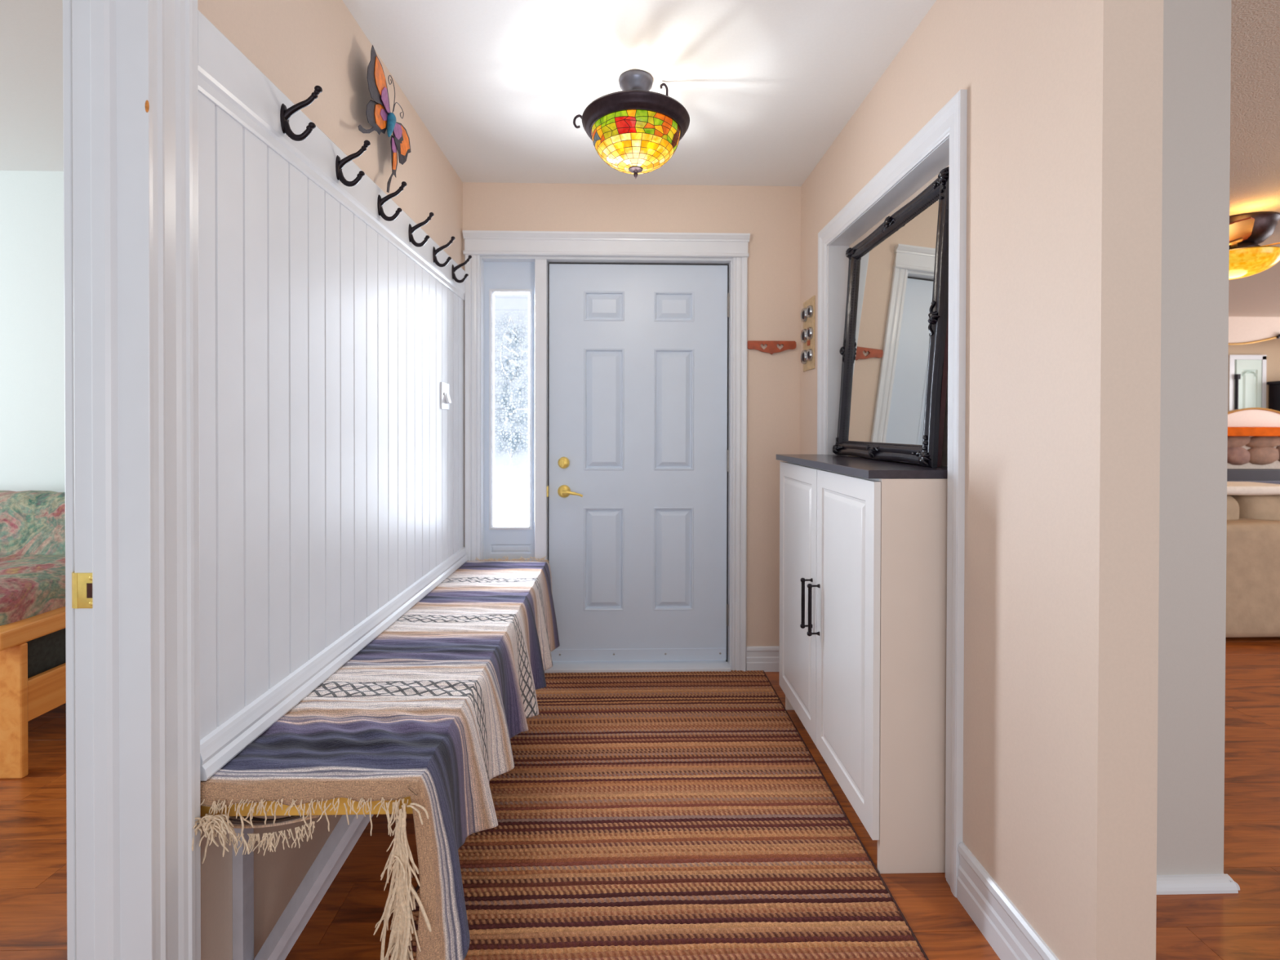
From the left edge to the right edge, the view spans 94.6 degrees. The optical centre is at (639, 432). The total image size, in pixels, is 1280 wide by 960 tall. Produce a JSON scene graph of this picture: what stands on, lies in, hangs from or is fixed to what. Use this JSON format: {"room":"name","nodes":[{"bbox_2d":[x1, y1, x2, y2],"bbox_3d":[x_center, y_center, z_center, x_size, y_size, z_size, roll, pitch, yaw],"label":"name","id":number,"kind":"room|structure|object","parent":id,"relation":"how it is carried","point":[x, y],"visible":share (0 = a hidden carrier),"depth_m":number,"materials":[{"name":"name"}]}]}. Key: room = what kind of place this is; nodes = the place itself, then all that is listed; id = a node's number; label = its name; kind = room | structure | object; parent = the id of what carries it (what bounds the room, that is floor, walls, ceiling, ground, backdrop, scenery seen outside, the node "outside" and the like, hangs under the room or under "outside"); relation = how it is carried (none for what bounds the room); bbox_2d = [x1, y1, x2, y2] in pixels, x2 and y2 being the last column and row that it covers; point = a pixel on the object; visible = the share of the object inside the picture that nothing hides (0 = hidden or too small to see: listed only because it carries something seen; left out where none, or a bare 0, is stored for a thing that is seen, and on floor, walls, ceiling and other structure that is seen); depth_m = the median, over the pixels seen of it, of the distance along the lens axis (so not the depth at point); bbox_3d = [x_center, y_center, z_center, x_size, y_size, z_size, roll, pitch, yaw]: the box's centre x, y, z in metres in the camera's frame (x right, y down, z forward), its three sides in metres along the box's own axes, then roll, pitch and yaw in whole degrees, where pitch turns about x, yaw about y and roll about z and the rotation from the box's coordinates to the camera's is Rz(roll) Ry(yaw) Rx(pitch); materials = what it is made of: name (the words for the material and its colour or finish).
{"room":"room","nodes":[
{"label":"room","id":0,"kind":"room"},
{"bbox_2d":[0,170,65,492],"bbox_3d":[-3.147,-0.024,2.966,4.258,2.510,0.150,0,0,-1],"label":"wall","id":1,"kind":"structure","parent":0,"point":[33,456],"depth_m":2.89,"materials":[{"name":"paint"}]},
{"bbox_2d":[197,0,468,959],"bbox_3d":[-0.897,-0.006,1.097,0.146,2.510,3.840,0,0,-1],"label":"wall","id":2,"kind":"structure","parent":0,"point":[331,461],"depth_m":1.53,"materials":[{"name":"beige paint"}]},
{"bbox_2d":[62,0,76,959],"bbox_3d":[-0.976,0.149,1.047,0.013,2.200,0.080,0,0,-1],"label":"trim","id":3,"kind":"structure","parent":2,"relation":"attached to","point":[67,4],"depth_m":1.01,"materials":[{"name":"white wood"}]},
{"bbox_2d":[71,0,155,959],"bbox_3d":[-0.899,0.199,1.002,0.137,2.100,0.028,0,0,-1],"label":"door frame","id":4,"kind":"structure","parent":2,"relation":"attached to","point":[113,579],"depth_m":1.00,"materials":[{"name":"white paint"}]},
{"bbox_2d":[145,100,149,112],"bbox_3d":[-0.833,-0.551,0.997,0.007,0.022,0.002,0,0,3],"label":"light","id":5,"kind":"object","parent":2,"relation":"attached to","point":[147,102],"depth_m":1.00,"materials":[{"name":"orange"}]},
{"bbox_2d":[151,0,200,959],"bbox_3d":[-0.839,0.149,1.059,0.036,2.200,0.102,0,0,-1],"label":"trim","id":6,"kind":"structure","parent":2,"relation":"attached to","point":[175,22],"depth_m":1.06,"materials":[{"name":"white wood"}]},
{"bbox_2d":[280,85,322,141],"bbox_3d":[-0.803,-0.757,1.401,0.096,0.130,0.031,0,0,-1],"label":"coat hook","id":7,"kind":"object","parent":2,"relation":"attached to","point":[286,113],"visible":1,"depth_m":1.40,"materials":[{"name":"black metal"}]},
{"bbox_2d":[200,795,413,959],"bbox_3d":[-0.672,0.942,2.080,0.433,0.539,1.880,0,0,-1],"label":"bench","id":8,"kind":"object","parent":2,"relation":"attached to","point":[343,838],"visible":0.07,"depth_m":1.26,"materials":[{"name":"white wood"}]},
{"bbox_2d":[191,555,559,959],"bbox_3d":[-0.620,0.902,2.052,0.526,0.533,1.956,0,0,-1],"label":"blanket","id":9,"kind":"object","parent":8,"relation":"on","point":[429,711],"visible":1,"depth_m":1.36,"materials":[{"name":"fabric"}]},
{"bbox_2d":[335,139,370,186],"bbox_3d":[-0.809,-0.759,1.666,0.096,0.130,0.031,0,0,-1],"label":"coat hook","id":10,"kind":"object","parent":2,"relation":"attached to","point":[340,164],"visible":1,"depth_m":1.66,"materials":[{"name":"black metal"}]},
{"bbox_2d":[358,44,411,192],"bbox_3d":[-0.836,-0.993,1.937,0.051,0.405,0.410,0,0,-6],"label":"ornament","id":11,"kind":"object","parent":2,"relation":"attached to","point":[379,116],"visible":1,"depth_m":1.92,"materials":[{"name":"multicoloured metal"}]},
{"bbox_2d":[377,181,406,221],"bbox_3d":[-0.817,-0.761,1.944,0.096,0.130,0.031,0,0,-1],"label":"coat hook","id":12,"kind":"object","parent":2,"relation":"attached to","point":[380,202],"visible":1,"depth_m":1.94,"materials":[{"name":"black metal"}]},
{"bbox_2d":[408,212,434,247],"bbox_3d":[-0.824,-0.763,2.221,0.096,0.130,0.031,0,0,-1],"label":"coat hook","id":13,"kind":"object","parent":2,"relation":"attached to","point":[411,229],"visible":1,"depth_m":2.22,"materials":[{"name":"black metal"}]},
{"bbox_2d":[432,235,455,266],"bbox_3d":[-0.831,-0.765,2.499,0.096,0.130,0.031,0,0,-1],"label":"coat hook","id":14,"kind":"object","parent":2,"relation":"attached to","point":[435,251],"visible":1,"depth_m":2.49,"materials":[{"name":"black metal"}]},
{"bbox_2d":[440,382,451,409],"bbox_3d":[-0.878,-0.165,2.687,0.024,0.120,0.110,0,0,-1],"label":"light switch","id":15,"kind":"object","parent":2,"relation":"attached to","point":[446,401],"visible":1,"depth_m":2.68,"materials":[{"name":"white plastic"}]},
{"bbox_2d":[451,254,471,283],"bbox_3d":[-0.838,-0.767,2.772,0.096,0.130,0.031,0,0,-1],"label":"coat hook","id":16,"kind":"object","parent":2,"relation":"attached to","point":[454,269],"visible":1,"depth_m":2.77,"materials":[{"name":"black metal"}]},
{"bbox_2d":[462,182,800,646],"bbox_3d":[0.279,-0.018,3.128,2.602,2.510,0.160,0,0,-1],"label":"wall","id":17,"kind":"structure","parent":0,"point":[771,215],"depth_m":3.05,"materials":[{"name":"beige paint"}]},
{"bbox_2d":[464,254,479,560],"bbox_3d":[-0.856,0.165,3.010,0.073,2.140,0.020,0,0,-1],"label":"trim","id":18,"kind":"structure","parent":17,"relation":"attached to","point":[472,296],"depth_m":3.00,"materials":[{"name":"white wood"}]},
{"bbox_2d":[484,261,534,560],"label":"window","id":19,"kind":"structure","parent":17,"relation":"in","point":[511,541],"depth_m":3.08,"materials":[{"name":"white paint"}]},
{"bbox_2d":[462,230,750,257],"bbox_3d":[-0.166,-0.956,3.007,1.453,0.114,0.046,0,0,-1],"label":"trim","id":20,"kind":"structure","parent":17,"relation":"attached to","point":[480,242],"depth_m":3.00,"materials":[{"name":"white wood"}]},
{"bbox_2d":[480,255,733,668],"bbox_3d":[-0.173,0.161,3.100,1.317,2.150,0.115,0,0,-1],"label":"trim","id":21,"kind":"structure","parent":17,"relation":"attached to","point":[541,263],"depth_m":3.04,"materials":[{"name":"white wood"}]},
{"bbox_2d":[544,660,731,673],"bbox_3d":[-0.012,1.225,3.119,0.960,0.022,0.180,0,0,-1],"label":"sill","id":22,"kind":"structure","parent":17,"relation":"attached to","point":[646,665],"depth_m":3.06,"materials":[{"name":"grey metal"}]},
{"bbox_2d":[546,262,729,662],"bbox_3d":[-0.006,0.164,3.091,0.954,2.104,0.106,0,0,-1],"label":"door","id":23,"kind":"structure","parent":17,"relation":"in","point":[638,451],"depth_m":3.10,"materials":[{"name":"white paint"}]},
{"bbox_2d":[731,257,747,671],"bbox_3d":[0.514,0.168,3.045,0.072,2.140,0.020,0,0,-1],"label":"trim","id":24,"kind":"structure","parent":17,"relation":"attached to","point":[740,264],"depth_m":3.04,"materials":[{"name":"white wood"}]},
{"bbox_2d":[746,645,779,671],"bbox_3d":[0.689,1.175,3.059,0.278,0.127,0.016,0,0,-1],"label":"baseboard","id":25,"kind":"structure","parent":17,"relation":"attached to","point":[766,659],"depth_m":3.05,"materials":[{"name":"white wood"}]},
{"bbox_2d":[746,340,796,354],"bbox_3d":[0.678,-0.436,3.046,0.256,0.070,0.014,0,0,-1],"label":"key rack","id":26,"kind":"object","parent":17,"relation":"attached to","point":[771,348],"visible":1,"depth_m":3.04,"materials":[{"name":"red wood"}]},
{"bbox_2d":[0,0,1279,316],"bbox_3d":[1.921,-1.331,3.241,14.400,0.120,8.000,0,0,-1],"label":"ceiling","id":27,"kind":"structure","parent":0,"point":[766,88],"depth_m":2.12,"materials":[{"name":"paint"}]},
{"bbox_2d":[573,69,689,178],"bbox_3d":[-0.015,-1.089,2.123,0.388,0.356,0.388,0,1,-38],"label":"ceiling lamp","id":28,"kind":"object","parent":27,"relation":"hanging from","point":[635,130],"visible":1,"depth_m":2.02,"materials":[{"name":"multicoloured glass"}]},
{"bbox_2d":[1228,211,1279,279],"bbox_3d":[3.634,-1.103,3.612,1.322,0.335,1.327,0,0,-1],"label":"ceiling lamp","id":29,"kind":"object","parent":27,"relation":"attached to","point":[1247,258],"visible":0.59,"depth_m":3.42,"materials":[{"name":"yellow glass"}]},
{"bbox_2d":[0,636,1279,959],"bbox_3d":[1.985,1.299,3.261,15.238,0.120,8.000,0,0,-1],"label":"floor","id":30,"kind":"structure","parent":0,"point":[1243,925],"depth_m":1.66,"materials":[{"name":"red wood"}]},
{"bbox_2d":[0,490,66,778],"bbox_3d":[-3.314,0.750,2.435,2.200,0.968,0.856,0,0,-1],"label":"futon","id":31,"kind":"object","parent":30,"relation":"on","point":[33,626],"visible":0.34,"depth_m":2.24,"materials":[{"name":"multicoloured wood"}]},
{"bbox_2d":[388,670,928,959],"bbox_3d":[0.028,1.241,1.838,1.286,0.007,2.415,0,0,-1],"label":"braided rug","id":32,"kind":"object","parent":30,"relation":"on","point":[641,815],"visible":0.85,"depth_m":1.78,"materials":[{"name":"brown fabric"}]},
{"bbox_2d":[776,453,947,873],"bbox_3d":[0.773,0.674,2.173,0.344,1.141,1.015,0,0,-1],"label":"cabinet","id":33,"kind":"object","parent":30,"relation":"on","point":[863,540],"visible":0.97,"depth_m":1.67,"materials":[{"name":"white paint"}]},
{"bbox_2d":[776,453,947,479],"bbox_3d":[0.787,0.115,2.169,0.317,0.024,1.015,0,0,-1],"label":"countertop","id":34,"kind":"structure","parent":33,"relation":"on","point":[858,466],"depth_m":1.86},
{"bbox_2d":[832,166,949,467],"bbox_3d":[0.900,-0.349,2.175,0.111,0.904,0.833,0,0,-1],"label":"leaning mirror","id":35,"kind":"object","parent":34,"relation":"on","point":[894,351],"visible":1,"depth_m":2.06,"materials":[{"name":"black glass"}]},
{"bbox_2d":[844,198,938,444],"bbox_3d":[0.907,-0.349,2.175,0.050,0.777,0.707,0,0,-1],"label":"mirror glass","id":36,"kind":"object","parent":35,"relation":"attached to","point":[891,279],"depth_m":2.13,"materials":[{"name":"white"}]},
{"bbox_2d":[1225,494,1279,637],"bbox_3d":[3.976,0.792,3.917,2.265,0.837,0.942,0,0,-1],"label":"sofa","id":37,"kind":"object","parent":30,"relation":"on","point":[1253,522],"visible":0.2,"depth_m":3.45,"materials":[{"name":"beige fabric"}]},
{"bbox_2d":[1226,494,1239,519],"bbox_3d":[3.400,0.598,3.712,0.600,0.447,0.253,0,0,-1],"label":"cushion","id":38,"kind":"object","parent":37,"relation":"on","point":[1233,503],"depth_m":3.60,"materials":[{"name":"beige fabric"}]},
{"bbox_2d":[1226,481,1279,495],"bbox_3d":[3.740,0.354,3.734,0.611,0.073,0.352,0,0,-1],"label":"throw blanket","id":39,"kind":"object","parent":37,"relation":"on","point":[1236,488],"visible":0.44,"depth_m":3.57,"materials":[{"name":"beige fabric"}]},
{"bbox_2d":[1228,494,1279,519],"bbox_3d":[3.995,0.599,3.727,0.585,0.448,0.264,0,0,-1],"label":"cushion","id":40,"kind":"object","parent":37,"relation":"on","point":[1267,507],"depth_m":3.62,"materials":[{"name":"beige fabric"}]},
{"bbox_2d":[1266,381,1279,411],"bbox_3d":[8.070,0.307,7.033,0.945,1.835,0.285,0,0,-1],"label":"hutch","id":41,"kind":"object","parent":30,"relation":"on","point":[1274,386],"visible":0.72,"depth_m":7.09,"materials":[{"name":"black wood"}]},
{"bbox_2d":[800,0,1164,959],"bbox_3d":[0.913,-0.010,2.096,0.117,2.510,1.935,0,0,-1],"label":"wall","id":42,"kind":"structure","parent":0,"point":[1065,97],"depth_m":1.24,"materials":[{"name":"beige paint"}]},
{"bbox_2d":[800,295,815,372],"bbox_3d":[0.823,-0.481,2.906,0.023,0.350,0.175,0,0,-1],"label":"plaque","id":43,"kind":"object","parent":42,"relation":"attached to","point":[808,312],"visible":1,"depth_m":2.88,"materials":[{"name":"beige wood"}]},
{"bbox_2d":[826,136,949,454],"bbox_3d":[0.900,0.205,2.155,0.094,2.080,0.996,0,0,-1],"label":"trim","id":44,"kind":"structure","parent":42,"relation":"attached to","point":[938,159],"depth_m":2.64,"materials":[{"name":"white wood"}]},
{"bbox_2d":[817,89,967,897],"bbox_3d":[0.843,0.165,2.156,0.020,2.160,1.159,0,0,-1],"label":"trim","id":45,"kind":"structure","parent":42,"relation":"attached to","point":[951,121],"depth_m":1.61,"materials":[{"name":"white wood"}]},
{"bbox_2d":[956,842,1058,959],"bbox_3d":[0.864,1.175,1.352,0.016,0.150,0.462,0,0,-1],"label":"baseboard","id":46,"kind":"structure","parent":42,"relation":"attached to","point":[1007,931],"depth_m":1.43,"materials":[{"name":"white wood"}]},
{"bbox_2d":[1156,0,1231,875],"bbox_3d":[1.229,-0.025,4.373,0.630,2.510,5.520,0,0,-1],"label":"wall","id":47,"kind":"structure","parent":0,"point":[1197,33],"depth_m":1.62,"materials":[{"name":"grey paint"}]},
{"bbox_2d":[1156,873,1239,894],"bbox_3d":[1.295,1.229,2.317,0.651,0.030,1.450,0,0,-1],"label":"baseboard","id":48,"kind":"structure","parent":47,"relation":"attached to","point":[1180,884],"depth_m":1.61,"materials":[{"name":"white wood"}]},
{"bbox_2d":[1226,316,1279,468],"bbox_3d":[7.236,-0.022,6.516,3.600,2.521,0.340,0,0,-1],"label":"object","id":49,"kind":"structure","parent":0,"point":[1253,433],"depth_m":6.55,"materials":[{"name":"beige stone"}]},
{"bbox_2d":[1226,468,1279,484],"bbox_3d":[6.571,0.790,6.470,1.070,0.772,0.190,0,0,-1],"label":"insert","id":50,"kind":"object","parent":49,"relation":"in","point":[1272,476],"visible":0.12,"depth_m":6.39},
{"bbox_2d":[1227,426,1279,435],"bbox_3d":[7.188,-0.008,6.465,3.300,0.100,0.240,0,0,-1],"label":"mantel shelf","id":51,"kind":"object","parent":49,"relation":"attached to","point":[1232,431],"depth_m":6.33,"materials":[{"name":"orange wood"}]},
{"bbox_2d":[1228,338,1279,408],"bbox_3d":[6.918,-0.034,7.213,4.200,2.510,0.130,0,0,-1],"label":"wall","id":52,"kind":"structure","parent":0,"point":[1270,348],"depth_m":7.16,"materials":[{"name":"beige paint"}]},
{"bbox_2d":[1227,355,1266,410],"bbox_3d":[7.328,0.145,7.140,0.455,2.155,0.040,0,0,-1],"label":"trim","id":53,"kind":"structure","parent":52,"relation":"attached to","point":[1232,358],"depth_m":7.12,"materials":[{"name":"white wood"}]},
{"bbox_2d":[1234,360,1262,409],"bbox_3d":[7.328,0.174,7.118,0.345,2.098,0.075,0,0,-1],"label":"door","id":54,"kind":"structure","parent":52,"relation":"in","point":[1247,373],"depth_m":7.12,"materials":[{"name":"white wood"}]},
{"label":"outside","id":55,"kind":"structure","parent":0,"visible":0},
{"bbox_2d":[493,449,528,524],"bbox_3d":[-1.117,0.861,6.480,4.900,1.098,6.500,0,0,-1],"label":"snow ground","id":56,"kind":"structure","parent":55,"point":[508,510],"depth_m":7.01,"materials":[{"name":"white snow"}]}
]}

